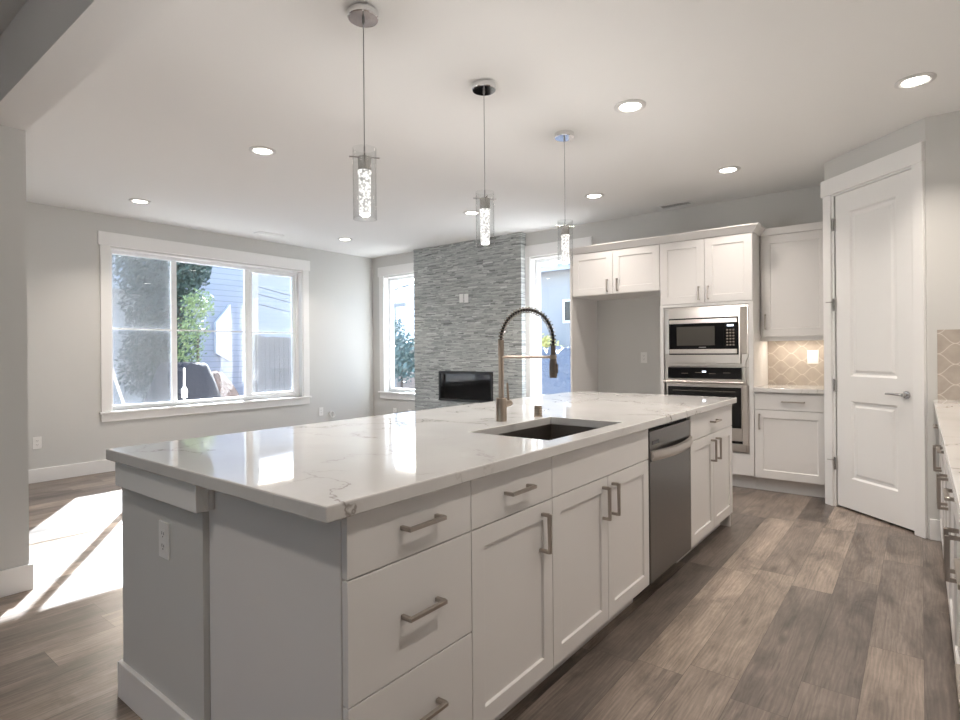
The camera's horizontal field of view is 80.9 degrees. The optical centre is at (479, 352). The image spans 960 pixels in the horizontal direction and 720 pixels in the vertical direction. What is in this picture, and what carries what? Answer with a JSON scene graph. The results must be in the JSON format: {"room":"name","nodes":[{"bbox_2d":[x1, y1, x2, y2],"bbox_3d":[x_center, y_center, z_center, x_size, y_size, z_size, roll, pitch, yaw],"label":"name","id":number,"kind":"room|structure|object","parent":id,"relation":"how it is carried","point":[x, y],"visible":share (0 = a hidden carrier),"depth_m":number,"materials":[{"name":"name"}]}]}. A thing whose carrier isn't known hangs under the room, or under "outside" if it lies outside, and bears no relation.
{"room":"kitchen","nodes":[
{"label":"kitchen","id":0,"kind":"room"},
{"bbox_2d":[0,125,28,570],"bbox_3d":[-3.697,0.052,3.899,3.109,2.450,0.175,0,0,38],"label":"wall","id":1,"kind":"structure","parent":0,"point":[14,477],"depth_m":2.96,"materials":[{"name":"grey paint"}]},
{"bbox_2d":[0,560,33,597],"bbox_3d":[-3.681,1.209,3.894,3.124,0.135,0.211,0,0,38],"label":"baseboard","id":2,"kind":"structure","parent":1,"relation":"attached to","point":[19,579],"depth_m":2.96,"materials":[{"name":"white paint"}]},
{"bbox_2d":[122,487,210,719],"bbox_3d":[-1.028,0.817,1.915,0.608,0.874,0.119,0,0,38],"label":"island end panel","id":3,"kind":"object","parent":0,"point":[166,603],"depth_m":1.82,"materials":[{"name":"grey paint"}]},
{"bbox_2d":[118,659,192,719],"bbox_3d":[-1.032,1.189,1.922,0.627,0.130,0.149,0,0,38],"label":"baseboard","id":4,"kind":"structure","parent":3,"relation":"attached to","point":[134,690],"depth_m":1.92,"materials":[{"name":"white paint"}]},
{"bbox_2d":[115,462,213,512],"bbox_3d":[-1.040,0.424,1.832,0.603,0.090,0.056,0,0,38],"label":"trim","id":5,"kind":"structure","parent":3,"relation":"attached to","point":[189,497],"depth_m":1.75,"materials":[{"name":"white paint"}]},
{"bbox_2d":[159,520,169,559],"bbox_3d":[-1.029,0.611,1.834,0.072,0.118,0.008,0,0,38],"label":"wall outlet","id":6,"kind":"object","parent":3,"relation":"attached to","point":[164,527],"visible":1,"depth_m":1.83,"materials":[{"name":"white plastic"}]},
{"bbox_2d":[161,529,165,538],"bbox_3d":[-1.031,0.591,1.832,0.034,0.029,0.002,0,0,38],"label":"socket","id":7,"kind":"object","parent":6,"relation":"attached to","point":[163,531],"depth_m":1.83,"materials":[{"name":"grey plastic"}]},
{"bbox_2d":[161,541,165,551],"bbox_3d":[-1.031,0.631,1.832,0.034,0.029,0.002,0,0,38],"label":"socket","id":8,"kind":"object","parent":6,"relation":"attached to","point":[163,543],"depth_m":1.83,"materials":[{"name":"grey plastic"}]},
{"bbox_2d":[26,202,373,469],"bbox_3d":[-4.618,-0.093,5.380,0.165,2.756,9.584,0,0,38],"label":"wall","id":9,"kind":"structure","parent":0,"point":[64,348],"depth_m":6.03,"materials":[{"name":"grey paint"}]},
{"bbox_2d":[33,437,41,448],"bbox_3d":[-4.366,0.894,5.551,0.008,0.118,0.072,0,0,38],"label":"wall outlet","id":10,"kind":"object","parent":9,"relation":"attached to","point":[37,441],"visible":1,"depth_m":5.55,"materials":[{"name":"white plastic"}]},
{"bbox_2d":[28,459,114,483],"bbox_3d":[-3.268,1.206,6.945,0.016,0.135,5.139,0,0,38],"label":"baseboard","id":11,"kind":"structure","parent":9,"relation":"attached to","point":[100,466],"depth_m":5.76,"materials":[{"name":"white paint"}]},
{"bbox_2d":[97,231,311,421],"bbox_3d":[-3.289,-0.280,7.044,0.210,2.032,2.625,0,0,38],"label":"window","id":12,"kind":"structure","parent":9,"relation":"in","point":[299,279],"depth_m":6.89,"materials":[{"name":"white paint"}]},
{"bbox_2d":[319,407,322,415],"bbox_3d":[-2.308,0.860,8.182,0.008,0.118,0.072,0,0,38],"label":"wall outlet","id":13,"kind":"object","parent":9,"relation":"attached to","point":[321,408],"visible":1,"depth_m":8.18,"materials":[{"name":"white plastic"}]},
{"bbox_2d":[258,274,414,339],"bbox_3d":[-9.080,-1.542,28.171,7.800,6.430,11.600,0,0,38],"label":"sky","id":14,"kind":"structure","parent":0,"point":[270,319],"depth_m":23.54,"materials":[{"name":"white"}]},
{"bbox_2d":[413,232,525,410],"bbox_3d":[-0.185,-0.131,7.713,1.890,2.756,0.116,0,0,38],"label":"wall","id":15,"kind":"structure","parent":0,"point":[450,335],"depth_m":7.61,"materials":[{"name":"stone"}]},
{"bbox_2d":[459,294,463,302],"bbox_3d":[-0.255,-0.738,7.684,0.072,0.118,0.010,0,0,38],"label":"wall outlet","id":16,"kind":"object","parent":15,"relation":"attached to","point":[461,298],"visible":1,"depth_m":7.68,"materials":[{"name":"white plastic"}]},
{"bbox_2d":[438,371,492,402],"bbox_3d":[-0.173,0.467,7.702,0.950,0.411,0.122,0,0,38],"label":"linear fireplace","id":17,"kind":"object","parent":15,"relation":"in","point":[462,386],"visible":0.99,"depth_m":7.75,"materials":[{"name":"black glass"}]},
{"bbox_2d":[464,294,467,302],"bbox_3d":[-0.187,-0.733,7.631,0.072,0.118,0.010,0,0,38],"label":"wall outlet","id":18,"kind":"object","parent":15,"relation":"attached to","point":[465,295],"visible":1,"depth_m":7.63,"materials":[{"name":"white plastic"}]},
{"bbox_2d":[0,0,959,257],"bbox_3d":[-1.586,-1.547,2.996,7.890,0.100,9.580,0,0,38],"label":"ceiling","id":19,"kind":"structure","parent":0,"point":[776,91],"depth_m":3.50,"materials":[{"name":"white paint"}]},
{"bbox_2d":[0,0,177,130],"bbox_3d":[-1.952,-1.341,2.525,7.569,0.306,0.175,0,0,38],"label":"ceiling beam","id":20,"kind":"structure","parent":19,"relation":"attached to","point":[49,48],"depth_m":2.30,"materials":[{"name":"white paint"}]},
{"bbox_2d":[129,198,150,203],"bbox_3d":[-3.330,-1.477,5.515,0.192,0.010,0.192,0,0,38],"label":"recessed light","id":21,"kind":"object","parent":19,"relation":"in","point":[133,200],"visible":1,"depth_m":5.51,"materials":[{"name":"grey"}]},
{"bbox_2d":[249,146,275,155],"bbox_3d":[-1.612,-1.491,4.176,0.192,0.010,0.192,0,0,38],"label":"recessed light","id":22,"kind":"object","parent":19,"relation":"in","point":[258,150],"visible":1,"depth_m":4.16,"materials":[{"name":"grey"}]},
{"bbox_2d":[255,231,283,236],"bbox_3d":[-2.651,-1.484,7.079,0.144,0.008,0.330,0,0,38],"label":"ceiling vent","id":23,"kind":"object","parent":19,"relation":"in","point":[259,232],"visible":1,"depth_m":7.08,"materials":[{"name":"white plastic"}]},
{"bbox_2d":[338,238,351,240],"bbox_3d":[-1.781,-1.490,7.430,0.192,0.010,0.192,0,0,38],"label":"recessed light","id":24,"kind":"object","parent":19,"relation":"in","point":[340,239],"visible":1,"depth_m":7.43,"materials":[{"name":"grey plastic"}]},
{"bbox_2d":[347,3,379,215],"bbox_3d":[-0.512,-1.047,2.489,0.136,0.918,0.136,0,0,38],"label":"pendant light","id":25,"kind":"object","parent":19,"relation":"hanging from","point":[364,15],"visible":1,"depth_m":2.47,"materials":[{"name":"glass"}]},
{"bbox_2d":[463,210,479,214],"bbox_3d":[-0.086,-1.504,6.080,0.192,0.010,0.192,0,0,38],"label":"recessed light","id":26,"kind":"object","parent":19,"relation":"in","point":[470,212],"visible":0.96,"depth_m":6.06,"materials":[{"name":"grey plastic"}]},
{"bbox_2d":[472,79,495,248],"bbox_3d":[0.026,-1.051,3.176,0.136,0.918,0.136,0,0,38],"label":"pendant light","id":27,"kind":"object","parent":19,"relation":"hanging from","point":[482,87],"visible":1,"depth_m":3.15,"materials":[{"name":"glass"}]},
{"bbox_2d":[554,130,573,266],"bbox_3d":[0.587,-1.056,3.894,0.136,0.918,0.136,0,0,38],"label":"pendant light","id":28,"kind":"object","parent":19,"relation":"hanging from","point":[561,135],"visible":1,"depth_m":3.87,"materials":[{"name":"glass"}]},
{"bbox_2d":[584,193,603,198],"bbox_3d":[1.107,-1.514,5.460,0.192,0.010,0.192,0,0,38],"label":"recessed light","id":29,"kind":"object","parent":19,"relation":"in","point":[591,195],"visible":1,"depth_m":5.45,"materials":[{"name":"white"}]},
{"bbox_2d":[614,99,645,113],"bbox_3d":[0.925,-1.513,3.470,0.192,0.010,0.192,0,0,38],"label":"recessed light","id":30,"kind":"object","parent":19,"relation":"in","point":[631,105],"visible":1,"depth_m":3.46,"materials":[{"name":"white"}]},
{"bbox_2d":[657,201,693,208],"bbox_3d":[2.022,-1.523,5.823,0.334,0.008,0.140,0,0,38],"label":"ceiling vent","id":31,"kind":"object","parent":19,"relation":"in","point":[684,203],"visible":1,"depth_m":5.82,"materials":[{"name":"white plastic"}]},
{"bbox_2d":[716,166,740,173],"bbox_3d":[2.073,-1.523,4.706,0.192,0.010,0.192,0,0,38],"label":"recessed light","id":32,"kind":"object","parent":19,"relation":"in","point":[728,169],"visible":1,"depth_m":4.69,"materials":[{"name":"grey"}]},
{"bbox_2d":[894,72,936,88],"bbox_3d":[2.451,-1.526,3.171,0.192,0.010,0.192,0,0,38],"label":"recessed light","id":33,"kind":"object","parent":19,"relation":"in","point":[919,79],"visible":1,"depth_m":3.16,"materials":[{"name":"grey"}]},
{"bbox_2d":[0,471,959,719],"bbox_3d":[-1.562,1.299,2.996,7.890,0.080,9.580,0,0,38],"label":"floor","id":34,"kind":"structure","parent":0,"point":[803,607],"depth_m":2.54,"materials":[{"name":"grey wood"}]},
{"bbox_2d":[209,491,344,719],"bbox_3d":[-0.562,0.813,1.509,0.623,0.874,0.018,0,0,38],"label":"end panel","id":35,"kind":"object","parent":34,"relation":"on","point":[276,632],"visible":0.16,"depth_m":1.48,"materials":[{"name":"white paint"}]},
{"bbox_2d":[342,481,471,719],"bbox_3d":[-0.387,0.813,1.656,0.642,0.872,0.456,0,0,38],"label":"base cabinet","id":36,"kind":"object","parent":34,"relation":"on","point":[407,618],"visible":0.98,"depth_m":1.46,"materials":[{"name":"white paint"}]},
{"bbox_2d":[469,457,552,719],"bbox_3d":[-0.104,0.810,2.018,0.642,0.872,0.463,0,0,38],"label":"base cabinet","id":37,"kind":"object","parent":34,"relation":"on","point":[511,531],"visible":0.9,"depth_m":1.82,"materials":[{"name":"white paint"}]},
{"bbox_2d":[570,255,597,391],"bbox_3d":[1.177,0.091,6.336,0.023,2.290,0.608,0,0,38],"label":"panel","id":38,"kind":"object","parent":34,"relation":"on","point":[583,312],"visible":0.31,"depth_m":6.29,"materials":[{"name":"white paint"}]},
{"bbox_2d":[534,429,648,688],"bbox_3d":[0.319,0.807,2.559,0.642,0.872,0.912,0,0,38],"label":"base cabinet","id":39,"kind":"object","parent":34,"relation":"on","point":[600,498],"visible":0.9,"depth_m":2.32,"materials":[{"name":"white paint"}]},
{"bbox_2d":[106,391,736,522],"bbox_3d":[0.235,0.349,2.973,1.264,0.038,3.463,0,0,38],"label":"countertop","id":40,"kind":"structure","parent":39,"relation":"on","point":[325,472],"depth_m":1.94,"materials":[{"name":"white stone"}]},
{"bbox_2d":[496,306,557,421],"bbox_3d":[0.228,0.058,2.642,0.338,0.544,0.098,0,0,38],"label":"kitchen faucet","id":41,"kind":"object","parent":40,"relation":"on","point":[502,403],"visible":1,"depth_m":2.69,"materials":[{"name":"brown metal"}]},
{"bbox_2d":[534,405,542,416],"bbox_3d":[0.298,0.301,2.888,0.047,0.057,0.047,0,0,38],"label":"air gap cap","id":42,"kind":"object","parent":40,"relation":"on","point":[537,408],"visible":1,"depth_m":2.87,"materials":[{"name":"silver metal"}]},
{"bbox_2d":[500,424,596,439],"bbox_3d":[0.311,0.483,2.491,0.407,0.232,0.682,0,0,38],"label":"sink","id":43,"kind":"object","parent":40,"relation":"in","point":[551,431],"visible":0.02,"depth_m":2.80,"materials":[{"name":"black metal"}]},
{"bbox_2d":[633,418,692,598],"bbox_3d":[0.812,0.808,3.158,0.630,0.862,0.614,0,0,38],"label":"dishwasher","id":44,"kind":"object","parent":34,"relation":"on","point":[669,444],"visible":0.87,"depth_m":2.94,"materials":[{"name":"silver metal"}]},
{"bbox_2d":[676,404,732,562],"bbox_3d":[1.271,0.799,3.775,0.642,0.872,0.905,0,0,38],"label":"base cabinet","id":45,"kind":"object","parent":34,"relation":"on","point":[710,431],"visible":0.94,"depth_m":3.55,"materials":[{"name":"white paint"}]},
{"bbox_2d":[660,232,767,488],"bbox_3d":[2.264,0.081,5.461,0.835,2.290,0.646,0,0,38],"label":"tall cabinet","id":46,"kind":"object","parent":34,"relation":"on","point":[722,270],"visible":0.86,"depth_m":5.16,"materials":[{"name":"white paint"}]},
{"bbox_2d":[663,366,749,452],"bbox_3d":[2.236,0.516,5.421,0.760,0.764,0.612,0,0,38],"label":"wall oven","id":47,"kind":"object","parent":46,"relation":"in","point":[689,381],"visible":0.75,"depth_m":5.11,"materials":[{"name":"silver metal"}]},
{"bbox_2d":[664,304,748,366],"bbox_3d":[2.201,-0.148,5.384,0.760,0.564,0.468,0,0,38],"label":"microwave","id":48,"kind":"object","parent":46,"relation":"in","point":[702,336],"visible":0.99,"depth_m":5.19,"materials":[{"name":"silver metal"}]},
{"bbox_2d":[720,515,730,526],"bbox_3d":[1.519,0.796,4.170,0.623,0.874,0.018,0,0,38],"label":"end panel","id":49,"kind":"object","parent":34,"relation":"on","point":[726,522],"visible":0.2,"depth_m":3.98,"materials":[{"name":"white paint"}]},
{"bbox_2d":[754,392,824,497],"bbox_3d":[2.821,0.785,5.031,0.558,0.874,0.646,0,0,38],"label":"base cabinet","id":50,"kind":"object","parent":34,"relation":"on","point":[789,427],"visible":0.85,"depth_m":4.81,"materials":[{"name":"white paint"}]},
{"bbox_2d":[753,384,823,393],"bbox_3d":[2.817,0.327,5.032,0.560,0.038,0.622,0,0,38],"label":"countertop","id":51,"kind":"structure","parent":50,"relation":"on","point":[771,388],"depth_m":4.87,"materials":[{"name":"white stone"}]},
{"bbox_2d":[933,424,944,558],"bbox_3d":[2.873,0.785,3.055,0.646,0.872,0.965,0,0,38],"label":"base cabinet","id":52,"kind":"object","parent":34,"relation":"on","point":[940,469],"visible":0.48,"depth_m":3.21,"materials":[{"name":"white paint"}]},
{"bbox_2d":[936,446,953,649],"bbox_3d":[2.279,0.790,2.295,0.646,0.872,0.965,0,0,38],"label":"base cabinet","id":53,"kind":"object","parent":34,"relation":"on","point":[948,505],"visible":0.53,"depth_m":2.42,"materials":[{"name":"white paint"}]},
{"bbox_2d":[943,488,959,663],"bbox_3d":[1.684,0.795,1.535,0.646,0.872,0.965,0,0,38],"label":"base cabinet","id":54,"kind":"object","parent":34,"relation":"on","point":[955,530],"visible":0.82,"depth_m":1.82,"materials":[{"name":"white paint"}]},
{"bbox_2d":[954,558,959,707],"bbox_3d":[1.090,0.800,0.775,0.646,0.872,0.965,0,0,38],"label":"base cabinet","id":55,"kind":"object","parent":34,"relation":"on","point":[956,561],"visible":1,"depth_m":1.14,"materials":[{"name":"white paint"}]},
{"bbox_2d":[933,400,959,522],"bbox_3d":[1.986,0.334,1.916,0.637,0.038,3.922,0,0,38],"label":"countertop","id":56,"kind":"structure","parent":55,"relation":"on","point":[947,412],"depth_m":2.12,"materials":[{"name":"white stone"}]},
{"bbox_2d":[372,185,822,415],"bbox_3d":[1.392,-0.144,6.657,7.729,2.756,0.165,0,0,38],"label":"wall","id":57,"kind":"structure","parent":0,"point":[626,328],"depth_m":6.26,"materials":[{"name":"grey paint"}]},
{"bbox_2d":[378,263,414,399],"bbox_3d":[-1.166,-0.307,8.629,0.973,2.052,0.210,0,0,38],"label":"window","id":58,"kind":"structure","parent":57,"relation":"in","point":[386,284],"depth_m":8.82,"materials":[{"name":"white paint"}]},
{"bbox_2d":[525,237,591,396],"bbox_3d":[0.977,-0.326,6.952,0.976,2.052,0.210,0,0,38],"label":"window","id":59,"kind":"structure","parent":57,"relation":"in","point":[532,265],"depth_m":7.14,"materials":[{"name":"white paint"}]},
{"bbox_2d":[572,244,659,300],"bbox_3d":[1.547,-0.831,6.017,0.967,0.454,0.646,0,0,38],"label":"upper cabinet","id":60,"kind":"object","parent":57,"relation":"attached to","point":[634,272],"visible":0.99,"depth_m":5.79,"materials":[{"name":"white paint"}]},
{"bbox_2d":[569,222,765,254],"bbox_3d":[1.881,-1.094,5.740,1.883,0.066,0.666,0,0,38],"label":"crown molding","id":61,"kind":"structure","parent":60,"relation":"on","point":[758,229],"depth_m":5.38,"materials":[{"name":"white paint"}]},
{"bbox_2d":[641,352,646,362],"bbox_3d":[1.811,0.057,6.221,0.072,0.118,0.008,0,0,38],"label":"wall outlet","id":62,"kind":"object","parent":57,"relation":"attached to","point":[643,354],"visible":1,"depth_m":6.22,"materials":[{"name":"white plastic"}]},
{"bbox_2d":[759,221,823,340],"bbox_3d":[2.888,-0.618,5.133,0.558,1.026,0.388,0,0,38],"label":"upper cabinet","id":63,"kind":"object","parent":57,"relation":"attached to","point":[791,257],"visible":0.8,"depth_m":5.02,"materials":[{"name":"white paint"}]},
{"bbox_2d":[768,340,823,385],"bbox_3d":[3.010,0.083,5.281,0.562,0.446,0.010,0,0,38],"label":"backsplash","id":64,"kind":"structure","parent":57,"relation":"attached to","point":[787,360],"depth_m":5.31,"materials":[{"name":"tile"}]},
{"bbox_2d":[807,350,818,363],"bbox_3d":[3.082,0.043,5.214,0.090,0.125,0.008,0,0,38],"label":"wall outlet","id":65,"kind":"object","parent":64,"relation":"attached to","point":[812,355],"visible":1,"depth_m":5.21,"materials":[{"name":"white plastic"}]},
{"bbox_2d":[824,118,928,538],"bbox_3d":[2.915,-0.157,4.127,0.110,2.756,0.882,0,0,-8],"label":"wall","id":66,"kind":"structure","parent":0,"point":[914,133],"depth_m":4.01,"materials":[{"name":"grey paint"}]},
{"bbox_2d":[820,142,927,538],"bbox_3d":[2.891,-0.079,4.131,0.158,2.600,0.892,0,0,-8],"label":"door","id":67,"kind":"structure","parent":66,"relation":"in","point":[879,302],"depth_m":4.07,"materials":[{"name":"white paint"}]},
{"bbox_2d":[925,111,959,538],"bbox_3d":[3.219,-0.160,3.520,0.666,2.756,0.107,0,0,38],"label":"wall","id":68,"kind":"structure","parent":0,"point":[942,131],"depth_m":3.64,"materials":[{"name":"grey paint"}]},
{"bbox_2d":[930,519,940,540],"bbox_3d":[2.968,1.153,3.647,0.085,0.135,0.016,0,0,38],"label":"baseboard","id":69,"kind":"structure","parent":68,"relation":"attached to","point":[935,533],"depth_m":3.65,"materials":[{"name":"white paint"}]},
{"bbox_2d":[937,329,959,399],"bbox_3d":[3.205,0.078,3.458,0.615,0.452,0.010,0,0,38],"label":"backsplash","id":70,"kind":"structure","parent":68,"relation":"attached to","point":[948,341],"depth_m":3.61,"materials":[{"name":"tile"}]},
{"label":"outside","id":71,"kind":"structure","parent":0,"visible":0},
{"bbox_3d":[1.382,1.684,17.976,100.000,0.200,90.000,0,0,38],"label":"ground","id":72,"kind":"structure","parent":71,"visible":0},
{"bbox_2d":[113,369,124,404],"bbox_3d":[-5.016,0.873,8.006,0.476,1.541,0.038,0,0,-22],"label":"stick","id":73,"kind":"object","parent":72,"relation":"on","point":[114,375],"visible":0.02,"depth_m":7.95,"materials":[{"name":"beige"}]},
{"bbox_2d":[112,255,150,404],"bbox_3d":[-11.216,-0.674,13.342,3.700,4.730,6.000,0,0,38],"label":"garden shed","id":74,"kind":"object","parent":72,"relation":"on","point":[117,315],"visible":0.11,"depth_m":13.94,"materials":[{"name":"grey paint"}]},
{"bbox_2d":[112,255,211,401],"bbox_3d":[-7.053,-0.582,12.443,2.154,4.485,1.724,0,0,-26],"label":"tree","id":75,"kind":"object","parent":72,"relation":"on","point":[154,275],"visible":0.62,"depth_m":12.05,"materials":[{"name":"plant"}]},
{"bbox_2d":[181,368,187,399],"bbox_3d":[-4.458,0.933,8.484,0.041,1.400,0.090,0,0,38],"label":"shovel","id":76,"kind":"object","parent":72,"relation":"on","point":[184,390],"visible":0.6,"depth_m":8.48,"materials":[{"name":"beige"}]},
{"bbox_2d":[143,362,239,402],"bbox_3d":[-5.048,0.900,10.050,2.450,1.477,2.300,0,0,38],"label":"barbecue grill","id":77,"kind":"object","parent":72,"relation":"on","point":[201,382],"visible":0.26,"depth_m":9.26,"materials":[{"name":"black tarp"}]},
{"bbox_2d":[169,288,214,361],"bbox_3d":[-5.753,0.171,11.290,0.664,2.947,0.909,0,0,38],"label":"shrub","id":78,"kind":"object","parent":72,"relation":"on","point":[192,301],"visible":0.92,"depth_m":11.27,"materials":[{"name":"green plant"}]},
{"bbox_2d":[151,266,243,395],"bbox_3d":[-10.969,-1.726,19.268,7.800,6.830,3.850,0,0,38],"label":"neighbor house","id":79,"kind":"structure","parent":72,"relation":"on","point":[224,350],"depth_m":17.43,"materials":[{"name":"blue"}]},
{"bbox_2d":[252,273,413,392],"bbox_3d":[-4.497,-0.741,19.987,0.195,4.750,8.139,0,0,33],"label":"utility pole","id":80,"kind":"object","parent":72,"relation":"on","point":[255,318],"visible":0.3,"depth_m":16.57,"materials":[{"name":"beige"}]},
{"bbox_2d":[254,334,414,392],"bbox_3d":[-3.715,0.562,17.925,0.150,2.130,7.350,0,0,38],"label":"fence","id":81,"kind":"object","parent":72,"relation":"on","point":[273,355],"visible":0.1,"depth_m":15.48,"materials":[{"name":"beige wood"}]},
{"bbox_2d":[394,283,413,387],"bbox_3d":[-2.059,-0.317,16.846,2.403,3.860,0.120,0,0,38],"label":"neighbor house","id":82,"kind":"structure","parent":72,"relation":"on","point":[395,304],"depth_m":17.22,"materials":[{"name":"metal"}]},
{"bbox_2d":[394,318,414,387],"bbox_3d":[-2.312,0.303,16.555,1.250,2.625,1.294,0,0,38],"label":"shrub","id":83,"kind":"object","parent":72,"relation":"on","point":[404,358],"visible":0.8,"depth_m":16.32,"materials":[{"name":"green plant"}]},
{"bbox_2d":[541,333,564,347],"bbox_3d":[1.972,0.528,15.264,1.401,2.101,0.876,0,0,38],"label":"flowering shrub","id":84,"kind":"object","parent":72,"relation":"on","point":[544,341],"visible":0.23,"depth_m":15.19,"materials":[{"name":"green plant"}]},
{"bbox_2d":[541,260,569,346],"bbox_3d":[3.378,-1.123,18.935,8.800,5.380,6.800,0,0,38],"label":"neighbor house","id":85,"kind":"structure","parent":72,"relation":"on","point":[555,280],"depth_m":16.02,"materials":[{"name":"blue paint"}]},
{"bbox_2d":[541,346,570,394],"bbox_3d":[1.148,0.712,12.819,4.400,1.749,3.600,0,0,38],"label":"fence","id":86,"kind":"object","parent":72,"relation":"on","point":[562,383],"visible":0.07,"depth_m":11.65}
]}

